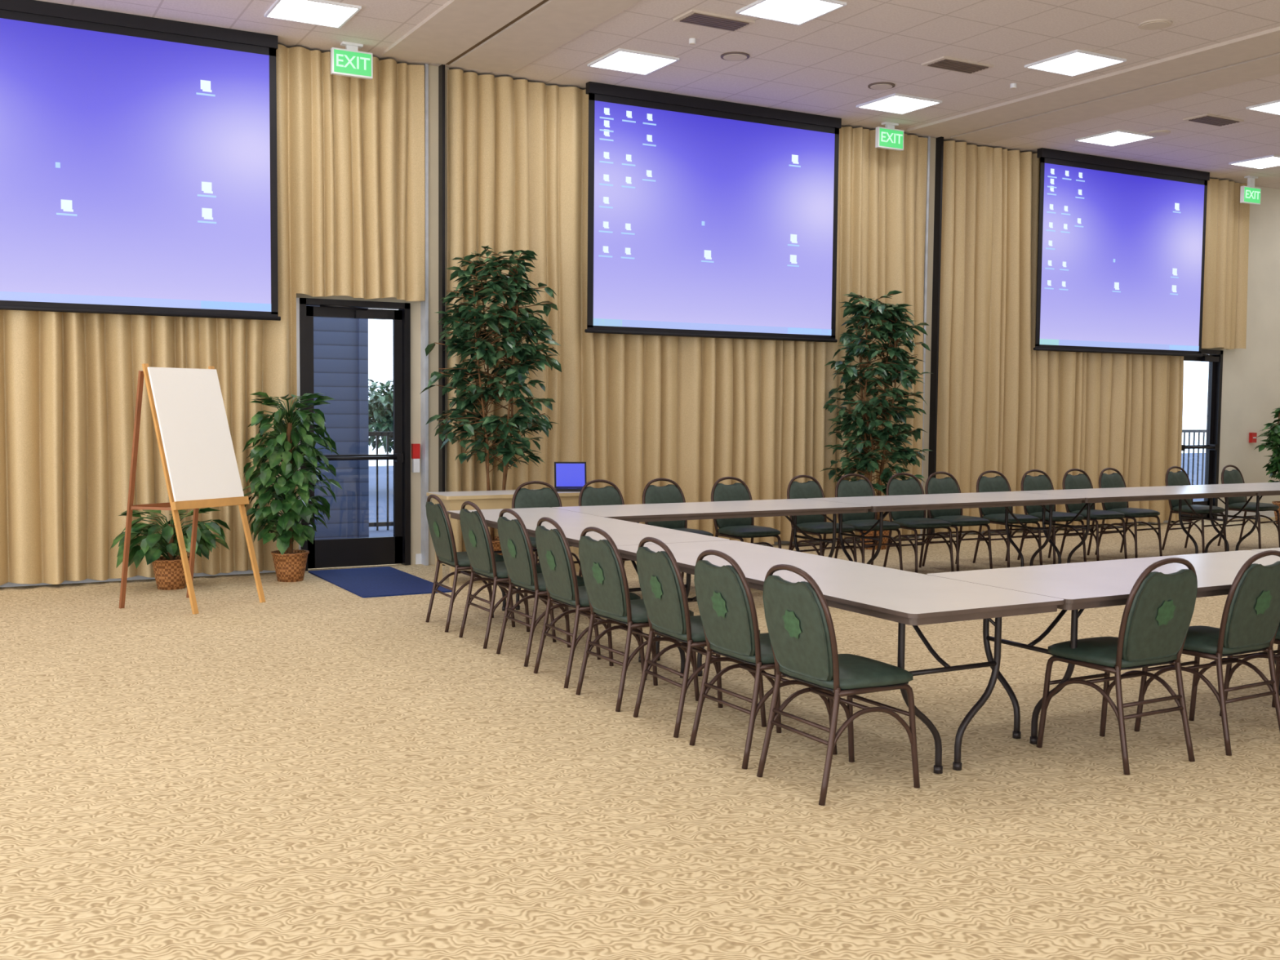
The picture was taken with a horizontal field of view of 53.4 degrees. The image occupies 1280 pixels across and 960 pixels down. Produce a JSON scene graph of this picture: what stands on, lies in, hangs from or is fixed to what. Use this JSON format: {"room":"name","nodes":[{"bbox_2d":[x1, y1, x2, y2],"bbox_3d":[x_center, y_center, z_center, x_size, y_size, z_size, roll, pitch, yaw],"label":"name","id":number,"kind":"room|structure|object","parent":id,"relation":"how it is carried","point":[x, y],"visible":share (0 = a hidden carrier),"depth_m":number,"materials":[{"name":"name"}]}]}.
{"room":"event hall","nodes":[
{"label":"event hall","id":0,"kind":"room"},
{"bbox_2d":[382,0,641,74],"bbox_3d":[1.924,-3.396,5.048,1.240,0.030,15.330,-1,4,-29],"label":"ceiling beam","id":1,"kind":"structure","parent":0,"point":[499,36],"depth_m":10.58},
{"bbox_2d":[0,516,1279,959],"bbox_3d":[4.219,1.229,6.883,24.400,0.100,15.780,-1,4,-29],"label":"floor","id":2,"kind":"structure","parent":0,"point":[318,769],"depth_m":5.06,"materials":[{"name":"carpet"}]},
{"bbox_2d":[110,507,230,590],"bbox_3d":[-3.813,0.558,10.390,0.970,0.668,0.773,-1,4,-29],"label":"potted plant","id":3,"kind":"object","parent":2,"relation":"on","point":[168,570],"visible":0.85,"depth_m":10.32,"materials":[{"name":"plant"}]},
{"bbox_2d":[119,363,265,613],"bbox_3d":[-3.375,0.048,9.518,0.678,1.804,0.854,3,4,30],"label":"easel","id":4,"kind":"object","parent":2,"relation":"on","point":[196,447],"visible":1,"depth_m":9.32,"materials":[{"name":"white paper"}]},
{"bbox_2d":[242,391,342,582],"bbox_3d":[-2.995,0.059,10.894,0.856,1.621,0.651,-1,4,-29],"label":"pothos","id":5,"kind":"object","parent":2,"relation":"on","point":[290,564],"visible":1,"depth_m":10.79,"materials":[{"name":"plant"}]},
{"bbox_2d":[308,566,452,597],"bbox_3d":[-2.261,0.868,10.947,0.760,0.012,1.700,-1,4,-29],"label":"door mat","id":6,"kind":"object","parent":2,"relation":"on","point":[380,581],"visible":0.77,"depth_m":10.85,"materials":[{"name":"blue carpet"}]},
{"bbox_2d":[420,63,448,565],"bbox_3d":[-1.917,-1.525,11.991,0.245,4.670,0.200,-1,4,-29],"label":"post","id":7,"kind":"object","parent":2,"relation":"on","point":[433,402],"depth_m":11.95,"materials":[{"name":"grey metal"}]},
{"bbox_2d":[425,494,515,632],"bbox_3d":[-1.192,0.553,8.840,0.534,0.919,0.449,-1,4,-27],"label":"banquet chair","id":8,"kind":"object","parent":2,"relation":"on","point":[438,521],"visible":0.76,"depth_m":8.69,"materials":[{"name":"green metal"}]},
{"bbox_2d":[420,245,561,555],"bbox_3d":[-1.312,-0.630,11.630,1.020,2.938,1.240,3,4,39],"label":"ficus tree","id":9,"kind":"object","parent":2,"relation":"on","point":[512,283],"visible":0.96,"depth_m":11.44,"materials":[{"name":"green plant"}]},
{"bbox_2d":[426,488,580,586],"bbox_3d":[-1.079,0.487,11.190,1.500,0.765,0.520,-1,4,-29],"label":"side table","id":10,"kind":"object","parent":2,"relation":"on","point":[484,500],"visible":0.38,"depth_m":10.84,"materials":[{"name":"brown wood"}]},
{"bbox_2d":[554,462,586,491],"bbox_3d":[-0.613,-0.031,11.399,0.290,0.251,0.276,0,3,-9],"label":"laptop","id":11,"kind":"object","parent":10,"relation":"on","point":[568,476],"visible":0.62,"depth_m":11.49,"materials":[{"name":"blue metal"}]},
{"bbox_2d":[458,501,556,648],"bbox_3d":[-0.874,0.589,8.285,0.534,0.919,0.449,-1,4,-29],"label":"banquet chair","id":12,"kind":"object","parent":2,"relation":"on","point":[477,538],"visible":0.7,"depth_m":8.13,"materials":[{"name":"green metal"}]},
{"bbox_2d":[511,480,582,591],"bbox_3d":[-0.735,0.480,10.116,0.449,0.919,0.534,-1,4,-29],"label":"banquet chair","id":13,"kind":"object","parent":2,"relation":"on","point":[544,497],"visible":0.23,"depth_m":10.26,"materials":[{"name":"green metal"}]},
{"bbox_2d":[496,508,600,666],"bbox_3d":[-0.568,0.624,7.747,0.534,0.919,0.449,-1,4,-29],"label":"banquet chair","id":14,"kind":"object","parent":2,"relation":"on","point":[516,546],"visible":0.75,"depth_m":7.60,"materials":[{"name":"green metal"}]},
{"bbox_2d":[447,506,729,662],"bbox_3d":[-0.451,0.663,8.568,0.850,0.740,2.585,-1,4,-29],"label":"folding table","id":15,"kind":"object","parent":2,"relation":"on","point":[572,523],"visible":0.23,"depth_m":8.33,"materials":[{"name":"grey laminate"}]},
{"bbox_2d":[533,516,646,688],"bbox_3d":[-0.293,0.660,7.192,0.534,0.919,0.449,-1,4,-27],"label":"banquet chair","id":16,"kind":"object","parent":2,"relation":"on","point":[553,550],"visible":0.79,"depth_m":7.04,"materials":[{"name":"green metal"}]},
{"bbox_2d":[578,479,630,576],"bbox_3d":[-0.207,0.468,10.398,0.449,0.919,0.534,-2,4,-33],"label":"banquet chair","id":17,"kind":"object","parent":2,"relation":"on","point":[608,495],"visible":0.23,"depth_m":10.54,"materials":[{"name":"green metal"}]},
{"bbox_2d":[575,526,699,711],"bbox_3d":[-0.020,0.694,6.680,0.534,0.919,0.449,-2,4,-31],"label":"banquet chair","id":18,"kind":"object","parent":2,"relation":"on","point":[602,568],"visible":0.74,"depth_m":6.53,"materials":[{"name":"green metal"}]},
{"bbox_2d":[642,478,713,579],"bbox_3d":[0.318,0.456,10.689,0.449,0.919,0.534,-2,4,-34],"label":"banquet chair","id":19,"kind":"object","parent":2,"relation":"on","point":[669,493],"visible":0.24,"depth_m":10.81,"materials":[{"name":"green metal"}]},
{"bbox_2d":[633,537,766,737],"bbox_3d":[0.282,0.726,6.187,0.534,0.919,0.449,-1,4,-27],"label":"banquet chair","id":20,"kind":"object","parent":2,"relation":"on","point":[662,586],"visible":0.81,"depth_m":6.04,"materials":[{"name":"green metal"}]},
{"bbox_2d":[551,498,871,560],"bbox_3d":[0.589,0.581,10.094,2.440,0.740,0.920,-1,4,-29],"label":"folding table","id":21,"kind":"object","parent":2,"relation":"on","point":[637,513],"visible":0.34,"depth_m":9.94,"materials":[{"name":"grey laminate"}]},
{"bbox_2d":[711,476,781,548],"bbox_3d":[0.913,0.443,10.997,0.449,0.919,0.534,-2,4,-32],"label":"banquet chair","id":22,"kind":"object","parent":2,"relation":"on","point":[740,528],"visible":0.61,"depth_m":11.06,"materials":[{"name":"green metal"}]},
{"bbox_2d":[688,549,837,768],"bbox_3d":[0.545,0.758,5.693,0.534,0.919,0.449,-1,4,-30],"label":"banquet chair","id":23,"kind":"object","parent":2,"relation":"on","point":[724,597],"visible":0.77,"depth_m":5.54,"materials":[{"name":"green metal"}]},
{"bbox_2d":[786,475,857,562],"bbox_3d":[1.619,0.426,11.392,0.449,0.919,0.534,-2,4,-34],"label":"banquet chair","id":24,"kind":"object","parent":2,"relation":"on","point":[817,524],"visible":0.71,"depth_m":11.44,"materials":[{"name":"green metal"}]},
{"bbox_2d":[756,564,919,805],"bbox_3d":[0.808,0.790,5.210,0.534,0.919,0.449,-1,4,-29],"label":"banquet chair","id":25,"kind":"object","parent":2,"relation":"on","point":[800,624],"visible":1,"depth_m":5.08,"materials":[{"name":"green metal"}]},
{"bbox_2d":[616,540,1063,773],"bbox_3d":[0.804,0.811,6.310,0.850,0.740,2.580,-1,4,-29],"label":"folding table","id":26,"kind":"object","parent":2,"relation":"on","point":[904,597],"visible":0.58,"depth_m":5.53,"materials":[{"name":"grey laminate"}]},
{"bbox_2d":[834,473,902,570],"bbox_3d":[2.090,0.413,11.682,0.449,0.919,0.534,-1,4,-24],"label":"banquet chair","id":27,"kind":"object","parent":2,"relation":"on","point":[862,522],"visible":0.73,"depth_m":11.78,"materials":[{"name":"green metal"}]},
{"bbox_2d":[819,290,933,550],"bbox_3d":[2.558,-0.642,13.730,1.298,2.782,0.966,-2,4,-34],"label":"ficus tree","id":28,"kind":"object","parent":2,"relation":"on","point":[890,318],"visible":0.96,"depth_m":13.60,"materials":[{"name":"green plant"}]},
{"bbox_2d":[883,472,954,573],"bbox_3d":[2.610,0.404,11.920,0.449,0.919,0.534,-1,4,-26],"label":"banquet chair","id":29,"kind":"object","parent":2,"relation":"on","point":[913,520],"visible":0.73,"depth_m":11.99,"materials":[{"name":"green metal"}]},
{"bbox_2d":[912,136,943,537],"bbox_3d":[3.409,-1.652,14.942,0.245,4.670,0.200,-1,4,-29],"label":"post","id":30,"kind":"object","parent":2,"relation":"on","point":[935,145],"depth_m":14.88,"materials":[{"name":"grey metal"}]},
{"bbox_2d":[807,491,1084,566],"bbox_3d":[2.727,0.530,11.279,2.440,0.740,0.920,-1,4,-29],"label":"folding table","id":31,"kind":"object","parent":2,"relation":"on","point":[886,504],"visible":0.74,"depth_m":11.08,"materials":[{"name":"grey laminate"}]},
{"bbox_2d":[921,471,992,571],"bbox_3d":[3.048,0.390,12.220,0.449,0.919,0.534,-1,4,-28],"label":"banquet chair","id":32,"kind":"object","parent":2,"relation":"on","point":[948,485],"visible":0.79,"depth_m":12.28,"materials":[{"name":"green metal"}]},
{"bbox_2d":[973,470,1042,567],"bbox_3d":[3.618,0.377,12.512,0.449,0.919,0.534,-1,4,-27],"label":"banquet chair","id":33,"kind":"object","parent":2,"relation":"on","point":[996,515],"visible":0.7,"depth_m":12.57,"materials":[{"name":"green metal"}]},
{"bbox_2d":[1017,469,1086,564],"bbox_3d":[4.146,0.365,12.797,0.449,0.919,0.534,-1,4,-28],"label":"banquet chair","id":34,"kind":"object","parent":2,"relation":"on","point":[1040,482],"visible":0.62,"depth_m":12.86,"materials":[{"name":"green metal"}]},
{"bbox_2d":[1059,468,1127,560],"bbox_3d":[4.657,0.354,13.069,0.449,0.919,0.534,-1,4,-30],"label":"banquet chair","id":35,"kind":"object","parent":2,"relation":"on","point":[1081,481],"visible":0.73,"depth_m":13.12,"materials":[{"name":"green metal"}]},
{"bbox_2d":[926,550,1279,744],"bbox_3d":[2.655,0.824,6.377,2.440,0.740,0.900,-1,4,-29],"label":"folding table","id":36,"kind":"object","parent":2,"relation":"on","point":[1082,586],"visible":0.66,"depth_m":6.03,"materials":[{"name":"grey laminate"}]},
{"bbox_2d":[1036,557,1197,774],"bbox_3d":[2.138,0.775,5.668,0.449,0.919,0.534,-1,4,-30],"label":"banquet chair","id":37,"kind":"object","parent":2,"relation":"on","point":[1159,608],"visible":1,"depth_m":5.50,"materials":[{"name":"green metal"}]},
{"bbox_2d":[1094,467,1162,558],"bbox_3d":[5.131,0.341,13.348,0.449,0.919,0.534,-2,4,-34],"label":"banquet chair","id":38,"kind":"object","parent":2,"relation":"on","point":[1114,480],"visible":0.79,"depth_m":13.37,"materials":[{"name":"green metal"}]},
{"bbox_2d":[1017,485,1258,564],"bbox_3d":[4.864,0.479,12.464,2.440,0.740,0.920,-1,4,-29],"label":"folding table","id":39,"kind":"object","parent":2,"relation":"on","point":[1093,495],"visible":0.8,"depth_m":12.26,"materials":[{"name":"grey laminate"}]},
{"bbox_2d":[1161,466,1226,553],"bbox_3d":[6.046,0.319,13.862,0.449,0.919,0.534,-2,4,-34],"label":"banquet chair","id":40,"kind":"object","parent":2,"relation":"on","point":[1180,477],"visible":0.8,"depth_m":13.88,"materials":[{"name":"brown metal"}]},
{"bbox_2d":[1133,550,1279,755],"bbox_3d":[2.706,0.761,5.984,0.449,0.919,0.534,-2,4,-32],"label":"banquet chair","id":41,"kind":"object","parent":2,"relation":"on","point":[1250,622],"visible":0.84,"depth_m":5.79,"materials":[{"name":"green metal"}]},
{"bbox_2d":[1186,482,1279,551],"bbox_3d":[7.003,0.428,13.649,2.440,0.740,0.920,-1,4,-29],"label":"folding table","id":42,"kind":"object","parent":2,"relation":"on","point":[1264,488],"visible":0.78,"depth_m":13.21,"materials":[{"name":"grey laminate"}]},
{"bbox_2d":[1217,464,1279,549],"bbox_3d":[6.872,0.299,14.331,0.449,0.919,0.534,-2,4,-35],"label":"banquet chair","id":43,"kind":"object","parent":2,"relation":"on","point":[1235,476],"visible":0.72,"depth_m":14.34,"materials":[{"name":"brown metal"}]},
{"bbox_2d":[1219,622,1279,715],"bbox_3d":[3.257,0.748,6.289,0.449,0.919,0.534,-1,4,-29],"label":"banquet chair","id":44,"kind":"object","parent":2,"relation":"on","point":[1229,671],"visible":0.41,"depth_m":6.40,"materials":[{"name":"brown metal"}]},
{"bbox_2d":[1251,547,1279,551],"bbox_3d":[4.793,0.773,7.562,2.440,0.740,0.900,-1,4,-29],"label":"folding table","id":45,"kind":"object","parent":2,"relation":"on","point":[1272,548],"visible":0.22,"depth_m":7.36,"materials":[{"name":"grey laminate"}]},
{"bbox_2d":[1253,406,1279,524],"bbox_3d":[8.749,-0.254,17.196,0.759,1.709,0.964,4,5,44],"label":"ficus tree","id":46,"kind":"object","parent":2,"relation":"on","point":[1273,433],"visible":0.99,"depth_m":17.15,"materials":[{"name":"green plant"}]},
{"bbox_2d":[36,0,1279,189],"bbox_3d":[4.264,-3.532,6.597,24.400,0.100,15.780,-1,4,-29],"label":"ceiling","id":47,"kind":"structure","parent":0,"point":[825,64],"depth_m":11.18,"materials":[{"name":"tile"}]},
{"bbox_2d":[0,0,280,320],"bbox_3d":[-4.478,-2.568,10.269,3.090,2.427,0.080,-1,4,-29],"label":"projection screen","id":48,"kind":"object","parent":47,"relation":"hanging from","point":[138,153],"visible":1,"depth_m":10.43,"materials":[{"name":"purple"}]},
{"bbox_2d":[0,44,425,585],"bbox_3d":[-5.911,-1.430,9.706,8.930,4.620,0.249,-1,4,-29],"label":"curtain","id":49,"kind":"object","parent":47,"relation":"hanging from","point":[351,171],"visible":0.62,"depth_m":11.06,"materials":[{"name":"fabric"}]},
{"bbox_2d":[263,0,361,28],"bbox_3d":[-2.627,-3.753,10.190,0.620,0.020,0.620,-1,4,-29],"label":"frame","id":50,"kind":"object","parent":47,"relation":"attached to","point":[273,6],"visible":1,"depth_m":10.13,"materials":[{"name":"white plastic"}]},
{"bbox_2d":[268,0,356,26],"bbox_3d":[-2.627,-3.751,10.190,0.580,0.001,0.580,-1,4,-29],"label":"diffuser","id":51,"kind":"object","parent":50,"relation":"attached to","point":[296,10],"visible":1,"depth_m":10.20,"materials":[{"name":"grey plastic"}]},
{"bbox_2d":[330,41,373,79],"bbox_3d":[-2.526,-3.679,11.145,0.360,0.280,0.080,-1,4,-29],"label":"exit sign","id":52,"kind":"object","parent":47,"relation":"hanging from","point":[348,61],"visible":1,"depth_m":11.12,"materials":[{"name":"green plastic"}]},
{"bbox_2d":[586,48,679,75],"bbox_3d":[-0.065,-3.814,11.610,0.620,0.020,0.620,-1,4,-29],"label":"frame","id":53,"kind":"object","parent":47,"relation":"attached to","point":[675,59],"visible":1,"depth_m":11.46,"materials":[{"name":"white plastic"}]},
{"bbox_2d":[592,51,673,73],"bbox_3d":[-0.065,-3.812,11.610,0.580,0.001,0.580,-1,4,-29],"label":"diffuser","id":54,"kind":"object","parent":53,"relation":"attached to","point":[626,61],"visible":1,"depth_m":11.62,"materials":[{"name":"white plastic"}]},
{"bbox_2d":[446,69,928,554],"bbox_3d":[0.756,-1.590,13.413,5.870,4.620,0.232,-1,4,-29],"label":"curtain","id":55,"kind":"object","parent":47,"relation":"hanging from","point":[694,413],"visible":0.49,"depth_m":13.04,"materials":[{"name":"fabric"}]},
{"bbox_2d":[688,38,696,44],"bbox_3d":[0.449,-3.753,10.891,0.060,0.045,0.060,-1,4,-29],"label":"sprinkler head","id":56,"kind":"object","parent":47,"relation":"attached to","point":[691,41],"visible":1,"depth_m":10.87},
{"bbox_2d":[584,81,841,342],"bbox_3d":[0.821,-2.695,13.207,3.090,2.427,0.080,-1,4,-29],"label":"projection screen","id":57,"kind":"object","parent":47,"relation":"hanging from","point":[709,218],"visible":1,"depth_m":13.12,"materials":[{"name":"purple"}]},
{"bbox_2d":[672,9,755,31],"bbox_3d":[0.602,-3.730,10.348,0.600,0.024,0.300,-1,4,-29],"label":"ceiling air vent","id":58,"kind":"object","parent":47,"relation":"attached to","point":[700,18],"depth_m":10.31,"materials":[{"name":"grey metal"}]},
{"bbox_2d":[720,51,749,61],"bbox_3d":[0.853,-3.794,11.399,0.260,0.017,0.260,-1,4,-29],"label":"ceiling speaker","id":59,"kind":"object","parent":47,"relation":"attached to","point":[735,55],"depth_m":11.37},
{"bbox_2d":[735,0,846,25],"bbox_3d":[1.182,-3.704,9.984,0.620,0.020,0.620,-1,4,-29],"label":"frame","id":60,"kind":"object","parent":47,"relation":"attached to","point":[835,2],"visible":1,"depth_m":10.04,"materials":[{"name":"white plastic"}]},
{"bbox_2d":[741,0,840,23],"bbox_3d":[1.182,-3.702,9.984,0.580,0.001,0.580,-1,4,-29],"label":"diffuser","id":61,"kind":"object","parent":60,"relation":"attached to","point":[797,11],"visible":1,"depth_m":10.01,"materials":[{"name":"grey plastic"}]},
{"bbox_2d":[867,81,894,89],"bbox_3d":[2.354,-3.840,12.403,0.260,0.017,0.260,-1,4,-29],"label":"ceiling speaker","id":62,"kind":"object","parent":47,"relation":"attached to","point":[883,85],"depth_m":12.36},
{"bbox_2d":[875,121,903,151],"bbox_3d":[2.765,-3.805,14.077,0.360,0.280,0.080,-1,4,-29],"label":"exit sign","id":63,"kind":"object","parent":47,"relation":"hanging from","point":[887,137],"visible":1,"depth_m":14.04,"materials":[{"name":"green plastic"}]},
{"bbox_2d":[856,93,942,114],"bbox_3d":[2.672,-3.879,13.127,0.620,0.020,0.620,-1,4,-29],"label":"frame","id":64,"kind":"object","parent":47,"relation":"attached to","point":[937,101],"visible":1,"depth_m":12.99,"materials":[{"name":"white plastic"}]},
{"bbox_2d":[861,95,936,113],"bbox_3d":[2.672,-3.877,13.127,0.580,0.001,0.580,-1,4,-29],"label":"diffuser","id":65,"kind":"object","parent":64,"relation":"attached to","point":[895,104],"visible":1,"depth_m":13.14,"materials":[{"name":"white plastic"}]},
{"bbox_2d":[921,56,993,74],"bbox_3d":[2.902,-3.785,11.622,0.600,0.024,0.300,-1,4,-29],"label":"ceiling air vent","id":66,"kind":"object","parent":47,"relation":"attached to","point":[946,63],"depth_m":11.57,"materials":[{"name":"grey metal"}]},
{"bbox_2d":[1009,83,1016,88],"bbox_3d":[3.611,-3.808,12.302,0.060,0.045,0.060,-1,4,-29],"label":"sprinkler head","id":67,"kind":"object","parent":47,"relation":"attached to","point":[1012,86],"visible":1,"depth_m":12.28},
{"bbox_2d":[1024,48,1126,76],"bbox_3d":[3.937,-3.770,11.511,0.620,0.020,0.620,-1,4,-29],"label":"frame","id":68,"kind":"object","parent":47,"relation":"attached to","point":[1121,60],"visible":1,"depth_m":11.38,"materials":[{"name":"white plastic"}]},
{"bbox_2d":[1030,52,1119,75],"bbox_3d":[3.936,-3.768,11.511,0.580,0.001,0.580,-1,4,-29],"label":"diffuser","id":69,"kind":"object","parent":68,"relation":"attached to","point":[1076,63],"visible":1,"depth_m":11.52,"materials":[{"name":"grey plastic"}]},
{"bbox_2d":[934,140,1249,534],"bbox_3d":[5.942,-1.714,16.285,5.550,4.620,0.241,-1,4,-29],"label":"curtain","id":70,"kind":"object","parent":47,"relation":"hanging from","point":[1011,408],"visible":0.57,"depth_m":15.58,"materials":[{"name":"fabric"}]},
{"bbox_2d":[1075,129,1155,146],"bbox_3d":[5.488,-3.946,14.688,0.620,0.020,0.620,-1,4,-29],"label":"frame","id":71,"kind":"object","parent":47,"relation":"attached to","point":[1079,140],"visible":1,"depth_m":14.57,"materials":[{"name":"white plastic"}]},
{"bbox_2d":[1081,131,1149,145],"bbox_3d":[5.488,-3.945,14.688,0.580,0.001,0.580,-1,4,-29],"label":"diffuser","id":72,"kind":"object","parent":71,"relation":"attached to","point":[1116,138],"visible":1,"depth_m":14.69,"materials":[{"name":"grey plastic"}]},
{"bbox_2d":[1033,147,1209,356],"bbox_3d":[6.155,-2.822,16.163,3.090,2.427,0.080,-1,4,-29],"label":"projection screen","id":73,"kind":"object","parent":47,"relation":"hanging from","point":[1121,245],"visible":1,"depth_m":16.09,"materials":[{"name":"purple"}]},
{"bbox_2d":[1137,18,1172,30],"bbox_3d":[4.188,-3.699,10.337,0.260,0.017,0.260,-1,4,-29],"label":"ceiling speaker","id":74,"kind":"object","parent":47,"relation":"attached to","point":[1153,24],"depth_m":10.31},
{"bbox_2d":[1146,129,1170,136],"bbox_3d":[5.871,-3.928,14.409,0.260,0.017,0.260,-1,4,-29],"label":"ceiling speaker","id":75,"kind":"object","parent":47,"relation":"attached to","point":[1161,132],"depth_m":14.37},
{"bbox_2d":[1182,113,1244,126],"bbox_3d":[6.191,-3.880,13.731,0.600,0.024,0.300,-1,4,-29],"label":"ceiling air vent","id":76,"kind":"object","parent":47,"relation":"attached to","point":[1207,118],"depth_m":13.68,"materials":[{"name":"grey metal"}]},
{"bbox_2d":[1240,175,1261,204],"bbox_3d":[8.212,-3.896,17.099,0.360,0.360,0.080,-1,4,-29],"label":"exit sign","id":77,"kind":"object","parent":47,"relation":"hanging from","point":[1249,194],"visible":1,"depth_m":17.06,"materials":[{"name":"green plastic"}]},
{"bbox_2d":[1228,155,1279,168],"bbox_3d":[7.892,-4.004,16.020,0.620,0.020,0.620,-1,4,-29],"label":"frame","id":78,"kind":"object","parent":47,"relation":"attached to","point":[1269,156],"visible":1,"depth_m":15.98,"materials":[{"name":"white plastic"}]},
{"bbox_2d":[1235,156,1279,168],"bbox_3d":[7.892,-4.002,16.021,0.580,0.001,0.580,-1,4,-29],"label":"diffuser","id":79,"kind":"object","parent":78,"relation":"attached to","point":[1273,161],"visible":1,"depth_m":16.07,"materials":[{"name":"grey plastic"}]},
{"bbox_2d":[1245,99,1279,115],"bbox_3d":[6.691,-3.836,13.037,0.620,0.020,0.620,-1,4,-29],"label":"frame","id":80,"kind":"object","parent":47,"relation":"attached to","point":[1250,108],"visible":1,"depth_m":13.08,"materials":[{"name":"white plastic"}]},
{"bbox_2d":[1252,102,1279,114],"bbox_3d":[6.691,-3.834,13.037,0.580,0.001,0.580,-1,4,-29],"label":"diffuser","id":81,"kind":"object","parent":80,"relation":"attached to","point":[1273,108],"visible":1,"depth_m":13.14,"materials":[{"name":"white plastic"}]},
{"bbox_2d":[295,84,1279,564],"bbox_3d":[0.475,-1.594,13.516,24.000,4.670,0.150,-1,4,-29],"label":"wall","id":82,"kind":"structure","parent":0,"point":[1251,375],"depth_m":17.93,"materials":[{"name":"beige paint"}]},
{"bbox_2d":[296,297,301,549],"bbox_3d":[-3.098,-0.405,11.505,0.042,2.470,0.030,-1,4,-29],"label":"door frame","id":83,"kind":"structure","parent":82,"relation":"attached to","point":[297,299],"depth_m":11.45,"materials":[{"name":"white metal"}]},
{"bbox_2d":[299,297,410,570],"bbox_3d":[-2.658,-0.420,11.823,1.030,2.470,0.180,-1,4,-29],"label":"door","id":84,"kind":"structure","parent":82,"relation":"in","point":[405,307],"depth_m":11.94,"materials":[{"name":"brown metal"}]},
{"bbox_2d":[306,304,403,568],"bbox_3d":[-2.613,-0.394,11.743,0.910,2.410,0.215,-1,4,-29],"label":"door leaf","id":85,"kind":"structure","parent":84,"relation":"attached to","point":[366,551],"depth_m":11.87,"materials":[{"name":"brown metal"}]},
{"bbox_2d":[411,444,420,472],"bbox_3d":[-2.123,-0.207,12.044,0.070,0.270,0.055,-1,4,-29],"label":"alarm pull station","id":86,"kind":"object","parent":82,"relation":"attached to","point":[415,448],"visible":1,"depth_m":12.02,"materials":[{"name":"red plastic"}]},
{"bbox_2d":[0,511,1275,587],"bbox_3d":[0.494,0.681,13.581,24.000,0.120,0.015,-1,4,-29],"label":"baseboard","id":87,"kind":"structure","parent":82,"relation":"attached to","point":[1268,513],"depth_m":11.35,"materials":[{"name":"white plastic"}]},
{"bbox_2d":[1171,349,1223,522],"bbox_3d":[7.621,-0.610,17.523,0.900,2.360,0.180,-1,4,-29],"label":"door","id":88,"kind":"structure","parent":82,"relation":"in","point":[1219,371],"depth_m":17.65,"materials":[{"name":"brown metal"}]},
{"bbox_2d":[1181,353,1219,519],"bbox_3d":[7.665,-0.585,17.444,0.780,2.300,0.215,-1,4,-29],"label":"door leaf","id":89,"kind":"structure","parent":88,"relation":"attached to","point":[1210,446],"depth_m":17.63,"materials":[{"name":"brown metal"}]},
{"bbox_2d":[1248,432,1257,442],"bbox_3d":[8.691,-0.601,18.027,0.100,0.140,0.058,-1,4,-29],"label":"alarm pull station","id":90,"kind":"object","parent":82,"relation":"attached to","point":[1252,436],"visible":1,"depth_m":18.01,"materials":[{"name":"red plastic"}]},
{"bbox_2d":[906,26,1279,143],"bbox_3d":[7.249,-3.523,7.999,1.240,0.030,15.330,-1,4,-29],"label":"ceiling beam","id":91,"kind":"structure","parent":0,"point":[1256,55],"depth_m":12.39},
{"label":"outside","id":92,"kind":"structure","parent":0,"visible":0},
{"bbox_2d":[368,453,1205,537],"bbox_3d":[4.718,0.071,26.566,46.000,0.100,18.220,-1,4,-29],"label":"ground","id":93,"kind":"structure","parent":92,"point":[383,531],"depth_m":22.44,"materials":[{"name":"concrete"}]},
{"bbox_2d":[306,305,368,539],"bbox_3d":[-5.329,-1.064,12.869,5.200,3.620,0.250,-1,4,-29],"label":"wall","id":94,"kind":"structure","parent":93,"relation":"on","point":[340,344],"depth_m":13.97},
{"bbox_2d":[368,378,393,453],"bbox_3d":[-3.861,-0.788,21.904,3.017,2.014,2.909,1,3,9],"label":"tree","id":95,"kind":"object","parent":93,"relation":"on","point":[380,407],"visible":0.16,"depth_m":21.11,"materials":[{"name":"green plant"}]},
{"bbox_2d":[368,431,393,530],"bbox_3d":[-1.833,-0.018,16.181,4.680,1.200,0.040,-1,4,-29],"label":"railing","id":96,"kind":"object","parent":93,"relation":"on","point":[377,524],"visible":0.03,"depth_m":15.45,"materials":[{"name":"brown metal"}]},
{"bbox_2d":[1182,429,1206,484],"bbox_3d":[9.054,-0.278,22.215,3.380,1.200,0.040,-1,4,-29],"label":"railing","id":97,"kind":"object","parent":93,"relation":"on","point":[1184,431],"visible":0.15,"depth_m":22.65,"materials":[{"name":"brown metal"}]}
]}

